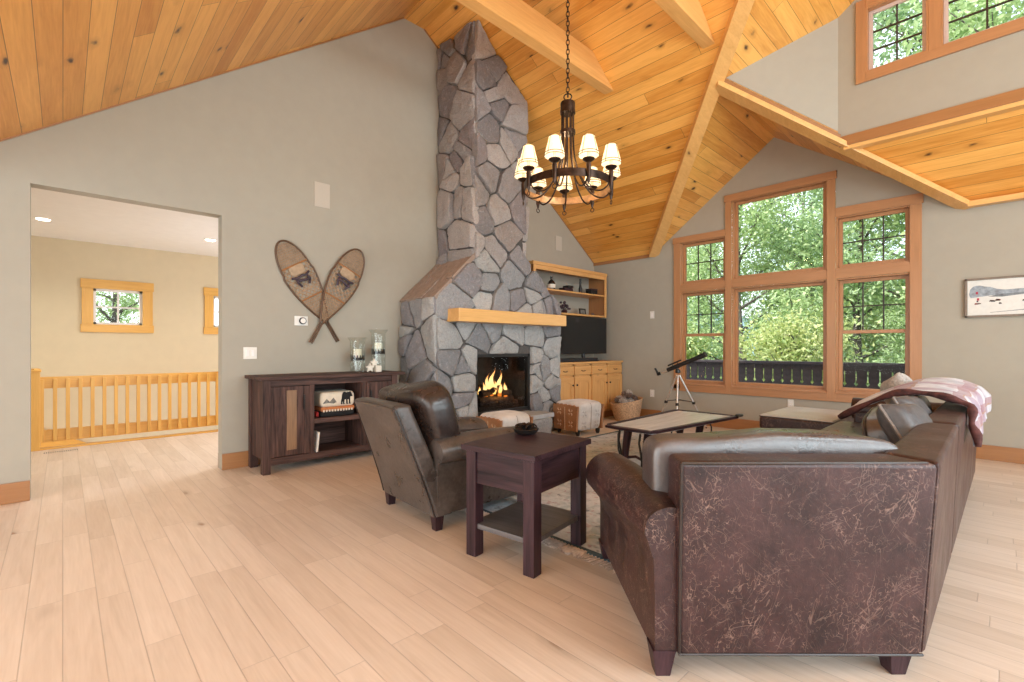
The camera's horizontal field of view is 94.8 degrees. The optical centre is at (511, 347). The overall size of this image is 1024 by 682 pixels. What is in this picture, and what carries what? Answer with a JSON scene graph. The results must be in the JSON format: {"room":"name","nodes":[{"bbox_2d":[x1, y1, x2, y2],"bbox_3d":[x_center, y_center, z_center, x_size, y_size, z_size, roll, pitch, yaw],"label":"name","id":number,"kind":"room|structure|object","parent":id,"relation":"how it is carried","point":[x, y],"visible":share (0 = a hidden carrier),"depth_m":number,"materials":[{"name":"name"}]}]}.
{"room":"living room","nodes":[
{"label":"living room","id":0,"kind":"room"},
{"bbox_2d":[31,236,217,442],"bbox_3d":[-4.348,1.174,5.574,5.000,5.212,3.372,0,0,-44],"label":"wall","id":1,"kind":"structure","parent":0,"point":[178,343],"depth_m":6.64,"materials":[{"name":"beige paint"}]},
{"bbox_2d":[40,439,85,447],"bbox_3d":[-6.073,1.218,6.078,1.600,1.245,0.020,0,0,-44],"label":"trim","id":2,"kind":"structure","parent":1,"relation":"attached to","point":[73,441],"depth_m":6.19,"materials":[{"name":"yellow wood"}]},
{"bbox_2d":[80,278,153,332],"bbox_3d":[-5.552,-0.573,6.641,0.790,0.725,0.125,0,0,-44],"label":"window","id":3,"kind":"structure","parent":1,"relation":"in","point":[89,324],"depth_m":6.60,"materials":[{"name":"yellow wood"}]},
{"bbox_2d":[40,429,217,450],"bbox_3d":[-4.790,1.170,6.037,1.840,0.020,0.090,0,0,-44],"label":"trim","id":4,"kind":"structure","parent":1,"relation":"attached to","point":[216,430],"depth_m":5.93,"materials":[{"name":"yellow wood"}]},
{"bbox_2d":[31,368,217,451],"bbox_3d":[-4.771,0.709,6.035,2.005,0.942,0.110,0,0,-44],"label":"stair railing","id":5,"kind":"object","parent":4,"relation":"on","point":[39,435],"visible":0.86,"depth_m":5.85,"materials":[{"name":"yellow wood"}]},
{"bbox_2d":[204,287,217,333],"bbox_3d":[-4.532,-0.573,7.614,0.790,0.725,0.125,0,0,-44],"label":"window","id":6,"kind":"structure","parent":1,"relation":"in","point":[211,294],"depth_m":7.36,"materials":[{"name":"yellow wood"}]},
{"bbox_2d":[31,187,217,256],"bbox_3d":[-4.348,-1.482,5.574,5.000,0.100,3.372,0,0,-44],"label":"ceiling","id":7,"kind":"structure","parent":0,"point":[75,217],"depth_m":5.52,"materials":[{"name":"white paint"}]},
{"bbox_2d":[32,217,53,220],"bbox_3d":[-5.223,-1.427,5.245,0.176,0.008,0.176,0,0,-44],"label":"recessed light","id":8,"kind":"object","parent":7,"relation":"in","point":[36,218],"visible":1,"depth_m":5.23,"materials":[{"name":"white paint"}]},
{"bbox_2d":[203,239,217,241],"bbox_3d":[-4.010,-1.427,6.263,0.176,0.008,0.176,0,0,-44],"label":"recessed light","id":9,"kind":"object","parent":7,"relation":"in","point":[211,240],"visible":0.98,"depth_m":6.26,"materials":[{"name":"white paint"}]},
{"bbox_2d":[0,0,420,139],"bbox_3d":[0.198,-2.740,1.466,3.870,3.031,8.848,0,0,-44],"label":"ceiling","id":10,"kind":"structure","parent":0,"point":[61,60],"depth_m":3.41,"materials":[{"name":"brown wood"}]},
{"bbox_2d":[456,0,612,93],"bbox_3d":[0.067,-3.260,4.679,3.096,0.300,0.130,0,0,-44],"label":"ceiling beam","id":11,"kind":"structure","parent":10,"relation":"attached to","point":[518,19],"depth_m":4.84,"materials":[{"name":"brown wood"}]},
{"bbox_2d":[0,19,593,497],"bbox_3d":[-2.287,-1.501,5.112,10.746,5.362,0.140,0,0,-44],"label":"wall","id":12,"kind":"structure","parent":0,"point":[357,115],"depth_m":4.87,"materials":[{"name":"beige paint"}]},
{"bbox_2d":[0,480,29,504],"bbox_3d":[-4.920,1.103,2.491,3.316,0.155,0.020,0,0,-44],"label":"baseboard","id":13,"kind":"structure","parent":12,"relation":"attached to","point":[15,492],"depth_m":3.57,"materials":[{"name":"brown wood"}]},
{"bbox_2d":[0,17,403,141],"bbox_3d":[-2.754,-2.676,4.562,3.870,2.927,0.012,0,0,-44],"label":"trim","id":14,"kind":"structure","parent":12,"relation":"attached to","point":[172,88],"depth_m":4.34,"materials":[{"name":"brown wood"}]},
{"bbox_2d":[222,451,259,469],"bbox_3d":[-2.087,1.103,5.193,1.934,0.155,0.020,0,0,-44],"label":"baseboard","id":15,"kind":"structure","parent":12,"relation":"attached to","point":[234,460],"depth_m":4.60,"materials":[{"name":"brown wood"}]},
{"bbox_2d":[243,347,256,358],"bbox_3d":[-2.611,0.055,4.697,0.122,0.118,0.012,0,0,-44],"label":"light switch","id":16,"kind":"object","parent":12,"relation":"attached to","point":[248,352],"visible":1,"depth_m":4.70,"materials":[{"name":"beige plastic"}]},
{"bbox_2d":[294,316,307,325],"bbox_3d":[-2.247,-0.286,5.030,0.140,0.100,0.034,0,0,-44],"label":"thermostat","id":17,"kind":"object","parent":12,"relation":"attached to","point":[298,320],"visible":1,"depth_m":5.02,"materials":[{"name":"white plastic"}]},
{"bbox_2d":[275,240,339,341],"bbox_3d":[-2.182,-0.592,5.071,0.686,1.068,0.065,0,0,-44],"label":"snowshoe","id":18,"kind":"object","parent":12,"relation":"attached to","point":[297,269],"visible":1,"depth_m":5.02,"materials":[{"name":"brown wood"}]},
{"bbox_2d":[314,181,329,208],"bbox_3d":[-2.093,-1.680,5.194,0.170,0.270,0.009,0,0,-44],"label":"wall speaker","id":19,"kind":"object","parent":12,"relation":"attached to","point":[321,190],"visible":1,"depth_m":5.18,"materials":[{"name":"paint"}]},
{"bbox_2d":[316,183,328,206],"bbox_3d":[-2.091,-1.680,5.192,0.144,0.240,0.002,0,0,-44],"label":"grille","id":20,"kind":"object","parent":19,"relation":"attached to","point":[322,190],"depth_m":5.19,"materials":[{"name":"paint"}]},
{"bbox_2d":[309,248,364,343],"bbox_3d":[-1.936,-0.591,5.264,0.643,1.104,0.065,0,0,-44],"label":"snowshoe","id":21,"kind":"object","parent":12,"relation":"attached to","point":[347,274],"visible":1,"depth_m":5.29,"materials":[{"name":"brown wood"}]},
{"bbox_2d":[424,29,593,263],"bbox_3d":[0.186,-2.832,7.366,3.656,2.616,0.012,0,0,-44],"label":"trim","id":22,"kind":"structure","parent":12,"relation":"attached to","point":[424,29],"depth_m":7.97,"materials":[{"name":"brown wood"}]},
{"bbox_2d":[555,236,561,250],"bbox_3d":[0.787,-1.755,7.941,0.160,0.245,0.009,0,0,-44],"label":"wall speaker","id":23,"kind":"object","parent":12,"relation":"attached to","point":[558,240],"visible":1,"depth_m":7.93,"materials":[{"name":"paint"}]},
{"bbox_2d":[529,260,606,317],"bbox_3d":[0.865,-0.908,7.760,1.882,0.773,0.378,0,0,-44],"label":"bookshelf","id":24,"kind":"object","parent":12,"relation":"attached to","point":[597,280],"visible":0.56,"depth_m":8.01,"materials":[{"name":"brown wood"}]},
{"bbox_2d":[547,277,554,288],"bbox_3d":[0.627,-1.020,7.479,0.126,0.214,0.126,0,0,-44],"label":"bottle","id":25,"kind":"object","parent":24,"relation":"on","point":[551,284],"visible":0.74,"depth_m":7.43,"materials":[{"name":"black glass"}]},
{"bbox_2d":[559,301,570,312],"bbox_3d":[0.868,-0.656,7.685,0.184,0.201,0.227,0,0,9],"label":"dried flowers","id":26,"kind":"object","parent":24,"relation":"on","point":[564,304],"visible":0.97,"depth_m":7.65,"materials":[{"name":"brown plant"}]},
{"bbox_2d":[559,285,572,290],"bbox_3d":[0.889,-0.965,7.729,0.225,0.105,0.128,0,0,-44],"label":"trinket box","id":27,"kind":"object","parent":24,"relation":"on","point":[567,287],"visible":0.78,"depth_m":7.69,"materials":[{"name":"brown wood"}]},
{"bbox_2d":[578,279,581,292],"bbox_3d":[1.160,-1.038,7.988,0.084,0.250,0.084,0,0,-44],"label":"candlestick","id":28,"kind":"object","parent":24,"relation":"on","point":[580,282],"visible":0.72,"depth_m":7.97,"materials":[{"name":"black metal"}]},
{"bbox_2d":[579,308,585,313],"bbox_3d":[1.191,-0.611,8.039,0.170,0.111,0.066,0,0,-44],"label":"picture frame","id":29,"kind":"object","parent":24,"relation":"on","point":[581,310],"visible":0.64,"depth_m":8.02,"materials":[{"name":"black metal"}]},
{"bbox_2d":[585,289,597,293],"bbox_3d":[1.387,-0.965,8.204,0.188,0.104,0.128,0,0,-44],"label":"box","id":30,"kind":"object","parent":24,"relation":"on","point":[590,291],"visible":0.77,"depth_m":8.14,"materials":[{"name":"black metal"}]},
{"bbox_2d":[404,0,455,28],"bbox_3d":[1.707,-4.190,2.905,0.300,0.120,8.848,0,0,-44],"label":"beam","id":31,"kind":"structure","parent":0,"point":[425,12],"depth_m":5.79,"materials":[{"name":"brown wood"}]},
{"bbox_2d":[514,0,620,215],"bbox_3d":[0.496,-2.707,4.195,0.961,2.843,0.949,0,0,2],"label":"chandelier","id":32,"kind":"object","parent":31,"relation":"hanging from","point":[554,152],"visible":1,"depth_m":4.06,"materials":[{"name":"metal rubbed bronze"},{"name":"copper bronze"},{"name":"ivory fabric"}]},
{"bbox_2d":[0,416,1023,681],"bbox_3d":[-0.107,1.280,2.827,10.746,0.200,11.240,0,0,-44],"label":"floor","id":33,"kind":"structure","parent":0,"point":[146,560],"depth_m":2.28,"materials":[{"name":"brown wood"}]},
{"bbox_2d":[42,449,78,453],"bbox_3d":[-5.114,1.178,5.334,0.300,0.004,0.100,0,0,-44],"label":"floor vent","id":34,"kind":"object","parent":33,"relation":"in","point":[71,449],"visible":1,"depth_m":5.33,"materials":[{"name":"brown wood"}]},
{"bbox_2d":[245,370,404,475],"bbox_3d":[-1.921,0.726,4.981,1.505,0.908,0.501,0,0,-44],"label":"sideboard","id":35,"kind":"object","parent":33,"relation":"on","point":[282,423],"visible":0.8,"depth_m":4.60,"materials":[{"name":"brown wood"}]},
{"bbox_2d":[314,431,319,451],"bbox_3d":[-1.986,0.941,4.749,0.035,0.199,0.165,0,0,-44],"label":"booklet","id":36,"kind":"object","parent":35,"relation":"on","point":[316,433],"visible":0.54,"depth_m":4.70,"materials":[{"name":"white paper"}]},
{"bbox_2d":[314,389,353,416],"bbox_3d":[-1.910,0.580,4.971,0.391,0.256,0.310,0,0,-44],"label":"folded blanket","id":37,"kind":"object","parent":35,"relation":"on","point":[327,402],"visible":0.83,"depth_m":4.86,"materials":[{"name":"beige fabric"}]},
{"bbox_2d":[314,412,359,423],"bbox_3d":[-1.922,0.732,4.993,0.510,0.047,0.420,0,0,-44],"label":"shelf","id":38,"kind":"object","parent":35,"relation":"attached to","point":[355,416],"depth_m":4.84,"materials":[{"name":"brown wood"}]},
{"bbox_2d":[350,348,364,360],"bbox_3d":[-1.726,0.079,5.263,0.216,0.385,0.216,0,0,-44],"label":"candle","id":39,"kind":"object","parent":35,"relation":"on","point":[357,355],"visible":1,"depth_m":5.22,"materials":[{"name":"white wax"}]},
{"bbox_2d":[365,359,381,371],"bbox_3d":[-1.545,0.197,5.239,0.175,0.149,0.065,0,0,-44],"label":"star ornament","id":40,"kind":"object","parent":35,"relation":"on","point":[377,368],"visible":1,"depth_m":5.24,"materials":[{"name":"white ceramic"}]},
{"bbox_2d":[371,343,384,353],"bbox_3d":[-1.544,0.033,5.437,0.216,0.478,0.216,0,0,-44],"label":"candle","id":41,"kind":"object","parent":35,"relation":"on","point":[377,349],"visible":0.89,"depth_m":5.39,"materials":[{"name":"white wax"}]},
{"bbox_2d":[354,380,516,530],"bbox_3d":[-0.487,0.704,3.489,1.128,0.953,0.895,0,0,-40],"label":"armchair","id":42,"kind":"object","parent":33,"relation":"on","point":[415,435],"visible":0.79,"depth_m":3.09,"materials":[{"name":"brown leather"}]},
{"bbox_2d":[378,380,460,445],"bbox_3d":[-0.681,0.490,3.384,0.354,0.526,0.800,0,0,-40],"label":"cushion","id":43,"kind":"object","parent":42,"relation":"on","point":[431,403],"depth_m":3.08,"materials":[{"name":"brown leather"}]},
{"bbox_2d":[398,20,565,432],"bbox_3d":[-0.236,-1.388,6.194,2.267,5.139,1.121,0,0,-44],"label":"fireplace","id":44,"kind":"object","parent":33,"relation":"on","point":[482,325],"visible":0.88,"depth_m":5.90,"materials":[{"name":"stone"}]},
{"bbox_2d":[447,308,565,326],"bbox_3d":[-0.016,-0.370,5.987,1.860,0.150,0.287,0,0,-44],"label":"mantel shelf","id":45,"kind":"object","parent":44,"relation":"attached to","point":[455,316],"depth_m":5.76,"materials":[{"name":"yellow wood"}]},
{"bbox_2d":[461,431,590,578],"bbox_3d":[0.093,0.864,2.760,0.516,0.632,0.592,0,0,38],"label":"side table","id":46,"kind":"object","parent":33,"relation":"on","point":[529,466],"visible":0.95,"depth_m":2.63,"materials":[{"name":"brown wood"}]},
{"bbox_2d":[513,422,538,434],"bbox_3d":[0.089,0.514,2.986,0.164,0.066,0.164,0,0,-44],"label":"metal dish","id":47,"kind":"object","parent":46,"relation":"on","point":[523,428],"visible":1,"depth_m":2.95,"materials":[{"name":"metal"}]},
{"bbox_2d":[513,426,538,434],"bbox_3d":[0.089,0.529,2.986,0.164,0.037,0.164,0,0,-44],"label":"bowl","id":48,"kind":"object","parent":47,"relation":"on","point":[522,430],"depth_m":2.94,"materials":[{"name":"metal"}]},
{"bbox_2d":[477,501,577,542],"bbox_3d":[0.093,1.010,2.760,0.436,0.030,0.512,0,0,38],"label":"shelf","id":49,"kind":"object","parent":46,"relation":"attached to","point":[507,522],"depth_m":2.69,"materials":[{"name":"brown wood"}]},
{"bbox_2d":[460,430,643,573],"bbox_3d":[1.083,1.174,4.529,3.682,0.023,2.511,0,0,-44],"label":"area rug","id":50,"kind":"object","parent":33,"relation":"on","point":[559,496],"visible":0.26,"depth_m":3.52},
{"bbox_2d":[476,410,532,427],"bbox_3d":[-0.082,0.940,5.200,0.482,0.466,0.448,0,0,-41],"label":"footstool","id":51,"kind":"object","parent":50,"relation":"on","point":[504,418],"visible":0.27,"depth_m":5.04,"materials":[{"name":"white fabric"}]},
{"bbox_2d":[605,409,742,466],"bbox_3d":[1.626,0.929,4.682,1.575,0.481,0.782,0,0,-44],"label":"coffee table","id":52,"kind":"object","parent":50,"relation":"on","point":[677,420],"visible":0.87,"depth_m":4.52,"materials":[{"name":"brown wood"}]},
{"bbox_2d":[553,399,603,435],"bbox_3d":[0.919,0.947,6.513,0.522,0.450,0.508,0,0,-37],"label":"footstool","id":53,"kind":"object","parent":33,"relation":"on","point":[576,415],"visible":1,"depth_m":6.35,"materials":[{"name":"beige fabric"}]},
{"bbox_2d":[560,360,622,417],"bbox_3d":[1.084,0.702,7.763,1.764,0.956,0.633,0,0,-44],"label":"media cabinet","id":54,"kind":"object","parent":33,"relation":"on","point":[600,381],"visible":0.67,"depth_m":7.59,"materials":[{"name":"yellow wood"}]},
{"bbox_2d":[560,360,622,364],"bbox_3d":[1.078,0.239,7.769,1.764,0.031,0.616,0,0,-44],"label":"countertop","id":55,"kind":"structure","parent":54,"relation":"on","point":[600,361],"depth_m":7.57,"materials":[{"name":"yellow wood"}]},
{"bbox_2d":[560,358,597,361],"bbox_3d":[1.038,0.194,7.424,0.950,0.058,0.088,0,0,-44],"label":"soundbar","id":56,"kind":"object","parent":55,"relation":"on","point":[561,359],"visible":0.78,"depth_m":7.36,"materials":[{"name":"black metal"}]},
{"bbox_2d":[560,316,605,360],"bbox_3d":[1.188,-0.141,7.807,1.255,0.728,0.220,0,0,-44],"label":"television","id":57,"kind":"object","parent":55,"relation":"on","point":[580,335],"visible":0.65,"depth_m":7.77,"materials":[{"name":"black plastic"}]},
{"bbox_2d":[610,397,642,420],"bbox_3d":[1.854,0.992,7.620,0.524,0.377,0.524,0,0,-44],"label":"wicker basket","id":58,"kind":"object","parent":33,"relation":"on","point":[621,411],"visible":0.83,"depth_m":7.43,"materials":[{"name":"wicker"}]},
{"bbox_2d":[618,398,627,402],"bbox_3d":[1.783,0.860,7.512,0.169,0.124,0.123,0,0,39],"label":"pine cone","id":59,"kind":"object","parent":58,"relation":"in","point":[621,400],"visible":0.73,"depth_m":7.48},
{"bbox_2d":[625,393,632,398],"bbox_3d":[1.873,0.771,7.536,0.126,0.102,0.100,0,0,33],"label":"pine cone","id":60,"kind":"object","parent":58,"relation":"in","point":[628,395],"visible":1,"depth_m":7.51,"materials":[{"name":"grey plant"}]},
{"bbox_2d":[654,352,706,427],"bbox_3d":[2.403,0.618,6.766,0.755,1.118,0.516,0,0,25],"label":"telescope","id":61,"kind":"object","parent":33,"relation":"on","point":[677,366],"visible":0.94,"depth_m":6.83,"materials":[{"name":"metal"}]},
{"bbox_2d":[586,395,975,675],"bbox_3d":[2.176,0.757,3.018,4.326,0.847,1.469,0,0,-35],"label":"sectional sofa","id":62,"kind":"object","parent":33,"relation":"on","point":[837,539],"visible":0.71,"depth_m":1.66,"materials":[{"name":"brown leather"}]},
{"bbox_2d":[642,428,897,492],"bbox_3d":[1.038,0.561,1.915,0.980,0.455,0.206,0,0,0],"label":"cushion","id":63,"kind":"object","parent":62,"relation":"on","point":[750,460],"depth_m":1.74,"materials":[{"name":"brown leather"}]},
{"bbox_2d":[821,421,862,435],"bbox_3d":[3.033,0.800,3.920,1.347,0.160,0.815,0,0,-44],"label":"seat cushion","id":64,"kind":"object","parent":62,"relation":"on","point":[854,427],"depth_m":4.24,"materials":[{"name":"brown leather"}]},
{"bbox_2d":[861,407,889,441],"bbox_3d":[2.401,0.578,2.961,0.840,0.428,0.260,0,0,-44],"label":"cushion","id":65,"kind":"object","parent":62,"relation":"on","point":[870,426],"depth_m":2.73,"materials":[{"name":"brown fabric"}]},
{"bbox_2d":[880,372,912,403],"bbox_3d":[3.436,0.460,4.134,0.277,0.502,0.521,0,0,27],"label":"throw pillow","id":66,"kind":"object","parent":62,"relation":"on","point":[899,378],"visible":0.23,"depth_m":4.03,"materials":[{"name":"beige fabric"}]},
{"bbox_2d":[876,403,932,443],"bbox_3d":[2.139,0.445,2.523,0.362,0.289,0.237,0,0,-30],"label":"throw pillow","id":67,"kind":"object","parent":62,"relation":"on","point":[896,421],"visible":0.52,"depth_m":2.47,"materials":[{"name":"grey leather"}]},
{"bbox_2d":[889,396,931,414],"bbox_3d":[2.484,0.445,2.901,0.365,0.294,0.232,0,0,-38],"label":"throw pillow","id":68,"kind":"object","parent":62,"relation":"on","point":[902,399],"visible":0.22,"depth_m":2.84,"materials":[{"name":"grey fabric"}]},
{"bbox_2d":[837,377,991,446],"bbox_3d":[2.947,0.412,3.471,1.305,0.350,0.804,0,0,-44],"label":"plaid throw","id":69,"kind":"object","parent":62,"relation":"on","point":[977,401],"visible":1,"depth_m":3.21,"materials":[{"name":"pink fabric"}]},
{"bbox_2d":[908,395,932,411],"bbox_3d":[3.055,0.578,3.579,0.900,0.428,0.260,0,0,-44],"label":"cushion","id":70,"kind":"object","parent":62,"relation":"on","point":[925,399],"depth_m":3.60,"materials":[{"name":"grey fabric"}]},
{"bbox_2d":[759,406,853,429],"bbox_3d":[3.287,0.951,5.211,1.050,0.459,0.695,0,0,-44],"label":"leather ottoman","id":71,"kind":"object","parent":33,"relation":"on","point":[791,417],"visible":0.34,"depth_m":4.98,"materials":[{"name":"brown leather"}]},
{"bbox_2d":[760,416,853,429],"bbox_3d":[3.287,0.807,5.211,1.050,0.165,0.695,0,0,-44],"label":"cushion","id":72,"kind":"object","parent":71,"relation":"on","point":[791,422],"depth_m":4.86,"materials":[{"name":"brown leather"}]},
{"bbox_2d":[425,0,1023,262],"bbox_3d":[3.211,-2.823,4.339,3.856,2.858,8.848,0,0,-44],"label":"ceiling","id":73,"kind":"structure","parent":0,"point":[657,74],"depth_m":5.59,"materials":[{"name":"brown wood"}]},
{"bbox_2d":[654,0,714,48],"bbox_3d":[0.913,-3.235,3.793,3.096,0.250,0.130,0,0,-44],"label":"ceiling beam","id":74,"kind":"structure","parent":73,"relation":"attached to","point":[689,15],"depth_m":4.52,"materials":[{"name":"brown wood"}]},
{"bbox_2d":[649,0,754,256],"bbox_3d":[2.217,-2.838,5.229,0.155,2.699,5.048,0,0,3],"label":"ceiling beam","id":75,"kind":"structure","parent":73,"relation":"attached to","point":[741,9],"depth_m":5.41,"materials":[{"name":"brown wood"}]},
{"bbox_2d":[663,0,853,244],"bbox_3d":[2.881,-3.565,4.613,3.756,4.058,5.300,0,0,-44],"label":"ceiling","id":76,"kind":"structure","parent":0,"point":[732,137],"depth_m":5.70,"materials":[{"name":"brown wood"}]},
{"bbox_2d":[727,18,837,132],"bbox_3d":[2.877,-2.914,5.172,1.318,1.424,0.099,0,0,2],"label":"wall","id":77,"kind":"structure","parent":0,"point":[801,76],"depth_m":5.11,"materials":[{"name":"beige paint"}]},
{"bbox_2d":[724,79,840,146],"bbox_3d":[2.882,-2.556,5.094,1.304,0.769,0.028,0,0,2],"label":"trim","id":78,"kind":"structure","parent":77,"relation":"attached to","point":[726,80],"depth_m":5.08,"materials":[{"name":"brown wood"}]},
{"bbox_2d":[725,78,887,176],"bbox_3d":[3.598,-2.268,5.138,1.994,1.465,1.910,0,0,-44],"label":"ceiling","id":79,"kind":"structure","parent":0,"point":[776,130],"depth_m":5.76,"materials":[{"name":"brown wood"}]},
{"bbox_2d":[716,81,972,209],"bbox_3d":[3.554,-2.188,5.103,2.676,1.400,0.155,0,0,2],"label":"ceiling beam","id":80,"kind":"structure","parent":79,"relation":"attached to","point":[725,90],"depth_m":5.06,"materials":[{"name":"brown wood"}]},
{"bbox_2d":[593,137,1023,448],"bbox_3d":[4.476,-0.870,5.545,0.240,4.101,8.848,0,0,-44],"label":"wall","id":81,"kind":"structure","parent":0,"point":[958,245],"depth_m":5.33,"materials":[{"name":"beige paint"}]},
{"bbox_2d":[788,399,793,406],"bbox_3d":[3.725,0.750,6.295,0.011,0.115,0.072,0,0,-44],"label":"wall outlet","id":82,"kind":"object","parent":81,"relation":"attached to","point":[790,401],"visible":0.85,"depth_m":6.29,"materials":[{"name":"beige plastic"}]},
{"bbox_2d":[673,170,923,402],"bbox_3d":[3.650,-0.772,6.449,0.168,2.905,3.014,0,0,-44],"label":"window","id":83,"kind":"structure","parent":81,"relation":"attached to","point":[833,275],"depth_m":6.06,"materials":[{"name":"brown wood"}]},
{"bbox_2d":[640,409,1023,463],"bbox_3d":[4.723,1.103,5.243,0.020,0.155,8.070,0,0,-44],"label":"baseboard","id":84,"kind":"structure","parent":81,"relation":"attached to","point":[987,452],"depth_m":4.96,"materials":[{"name":"brown wood"}]},
{"bbox_2d":[965,275,1023,317],"bbox_3d":[5.189,-0.527,4.745,0.028,0.415,0.905,0,0,-44],"label":"framed picture","id":85,"kind":"object","parent":81,"relation":"attached to","point":[1003,296],"visible":1,"depth_m":4.91,"materials":[{"name":"paper"}]},
{"bbox_2d":[838,0,1023,136],"bbox_3d":[5.218,-3.863,3.425,0.120,3.322,4.754,0,0,-44],"label":"wall","id":86,"kind":"structure","parent":0,"point":[994,67],"depth_m":4.60,"materials":[{"name":"beige paint"}]},
{"bbox_2d":[839,87,1023,147],"bbox_3d":[5.169,-2.215,3.371,0.025,0.105,4.744,0,0,-44],"label":"trim","id":87,"kind":"structure","parent":86,"relation":"attached to","point":[1016,95],"depth_m":4.50,"materials":[{"name":"brown wood"}]},
{"bbox_2d":[843,100,1023,151],"bbox_3d":[5.221,-2.157,3.393,0.100,0.070,4.704,0,0,-44],"label":"trim","id":88,"kind":"structure","parent":86,"relation":"attached to","point":[1018,105],"depth_m":4.52,"materials":[{"name":"brown wood"}]},
{"bbox_2d":[856,0,1023,84],"bbox_3d":[4.469,-3.208,4.186,0.135,0.865,2.300,0,0,-44],"label":"window","id":89,"kind":"structure","parent":86,"relation":"in","point":[936,44],"depth_m":4.62,"materials":[{"name":"brown wood"}]},
{"bbox_3d":[5.028,1.265,6.868,2.244,0.130,15.000,0,0,-44],"label":"floor","id":90,"kind":"structure","parent":0,"visible":0},
{"bbox_2d":[686,359,904,388],"bbox_3d":[5.457,0.680,7.623,0.180,0.880,9.500,0,0,-44],"label":"deck railing","id":91,"kind":"object","parent":90,"relation":"on","point":[795,370],"visible":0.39,"depth_m":8.18,"materials":[{"name":"brown paint"}]},
{"label":"outside","id":92,"kind":"structure","parent":0,"visible":0},
{"bbox_3d":[53.316,4.280,50.844,132.654,0.200,120.000,0,0,-44],"label":"ground","id":93,"kind":"structure","parent":92,"visible":0},
{"bbox_2d":[686,319,722,377],"bbox_3d":[4.364,1.643,13.502,3.866,5.147,3.676,0,0,-29],"label":"shrub","id":94,"kind":"object","parent":93,"relation":"on","point":[690,347],"visible":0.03,"depth_m":13.15,"materials":[{"name":"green plant"}]},
{"bbox_2d":[687,247,723,349],"bbox_3d":[9.653,-2.453,27.939,7.419,13.316,8.236,0,0,-32],"label":"birch tree","id":95,"kind":"object","parent":93,"relation":"on","point":[703,247],"visible":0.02,"depth_m":27.39,"materials":[{"name":"green plant"}]},
{"bbox_2d":[687,247,754,377],"bbox_3d":[6.439,-0.728,19.032,5.871,9.860,5.299,0,0,-22],"label":"maple tree","id":96,"kind":"object","parent":93,"relation":"on","point":[688,305],"visible":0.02,"depth_m":18.37,"materials":[{"name":"green plant"}]},
{"bbox_2d":[687,239,762,358],"bbox_3d":[10.211,-0.922,24.010,6.336,10.243,5.707,0,0,-45],"label":"birch tree","id":97,"kind":"object","parent":93,"relation":"on","point":[708,323],"visible":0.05,"depth_m":23.31,"materials":[{"name":"green plant"}]},
{"bbox_2d":[686,190,861,379],"bbox_3d":[7.059,-0.986,13.616,5.578,10.378,6.180,0,0,-44],"label":"maple tree","id":98,"kind":"object","parent":93,"relation":"on","point":[763,232],"visible":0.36,"depth_m":13.29,"materials":[{"name":"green plant"}]},
{"bbox_2d":[706,295,884,385],"bbox_3d":[6.300,1.509,10.955,3.870,5.418,4.069,0,0,-5],"label":"shrub","id":99,"kind":"object","parent":93,"relation":"on","point":[787,347],"visible":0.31,"depth_m":10.23,"materials":[{"name":"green plant"}]},
{"bbox_2d":[745,201,879,359],"bbox_3d":[13.344,-0.986,20.188,6.180,10.378,5.578,0,0,23],"label":"maple tree","id":100,"kind":"object","parent":93,"relation":"on","point":[810,294],"visible":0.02,"depth_m":19.81,"materials":[{"name":"green plant"}]},
{"bbox_2d":[740,188,898,337],"bbox_3d":[16.404,-3.474,24.781,9.504,15.364,8.560,0,0,1],"label":"birch tree","id":101,"kind":"object","parent":93,"relation":"on","point":[808,193],"visible":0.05,"depth_m":25.16,"materials":[{"name":"green plant"}]},
{"bbox_2d":[739,188,907,384],"bbox_3d":[9.180,-0.922,12.664,5.707,10.243,6.336,0,0,20],"label":"birch tree","id":102,"kind":"object","parent":93,"relation":"on","point":[858,248],"visible":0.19,"depth_m":12.67,"materials":[{"name":"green plant"}]},
{"bbox_2d":[798,283,904,383],"bbox_3d":[12.127,0.841,16.026,5.087,6.772,4.837,0,0,36],"label":"shrub","id":103,"kind":"object","parent":93,"relation":"on","point":[863,339],"visible":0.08,"depth_m":15.23,"materials":[{"name":"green plant"}]},
{"bbox_2d":[846,287,904,380],"bbox_3d":[9.607,0.977,10.657,3.458,6.435,3.832,0,0,10],"label":"maple tree","id":104,"kind":"object","parent":93,"relation":"on","point":[891,323],"visible":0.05,"depth_m":10.90,"materials":[{"name":"green plant"}]},
{"bbox_2d":[761,0,1023,386],"bbox_3d":[11.712,-4.086,10.193,9.888,16.606,8.924,0,0,-9],"label":"maple tree","id":105,"kind":"object","parent":93,"relation":"on","point":[994,19],"visible":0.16,"depth_m":11.63,"materials":[{"name":"green plant"}]},
{"bbox_2d":[767,0,1023,361],"bbox_3d":[14.570,-4.749,16.088,9.987,17.925,11.087,0,0,5],"label":"birch tree","id":106,"kind":"object","parent":93,"relation":"on","point":[891,11],"visible":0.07,"depth_m":14.88,"materials":[{"name":"green plant"}]},
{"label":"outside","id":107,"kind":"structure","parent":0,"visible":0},
{"bbox_2d":[689,307,904,360],"bbox_3d":[84.230,-12.980,121.780,70.000,40.320,260.000,0,0,-44],"label":"hill","id":108,"kind":"structure","parent":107,"point":[709,307],"depth_m":155.83,"materials":[{"name":"green plant"}]},
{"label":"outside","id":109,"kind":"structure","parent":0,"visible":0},
{"bbox_2d":[96,291,138,322],"bbox_3d":[-9.648,-0.211,12.084,5.253,8.822,4.741,0,0,-11],"label":"maple tree","id":110,"kind":"object","parent":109,"point":[131,301],"visible":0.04,"depth_m":11.94,"materials":[{"name":"green plant"}]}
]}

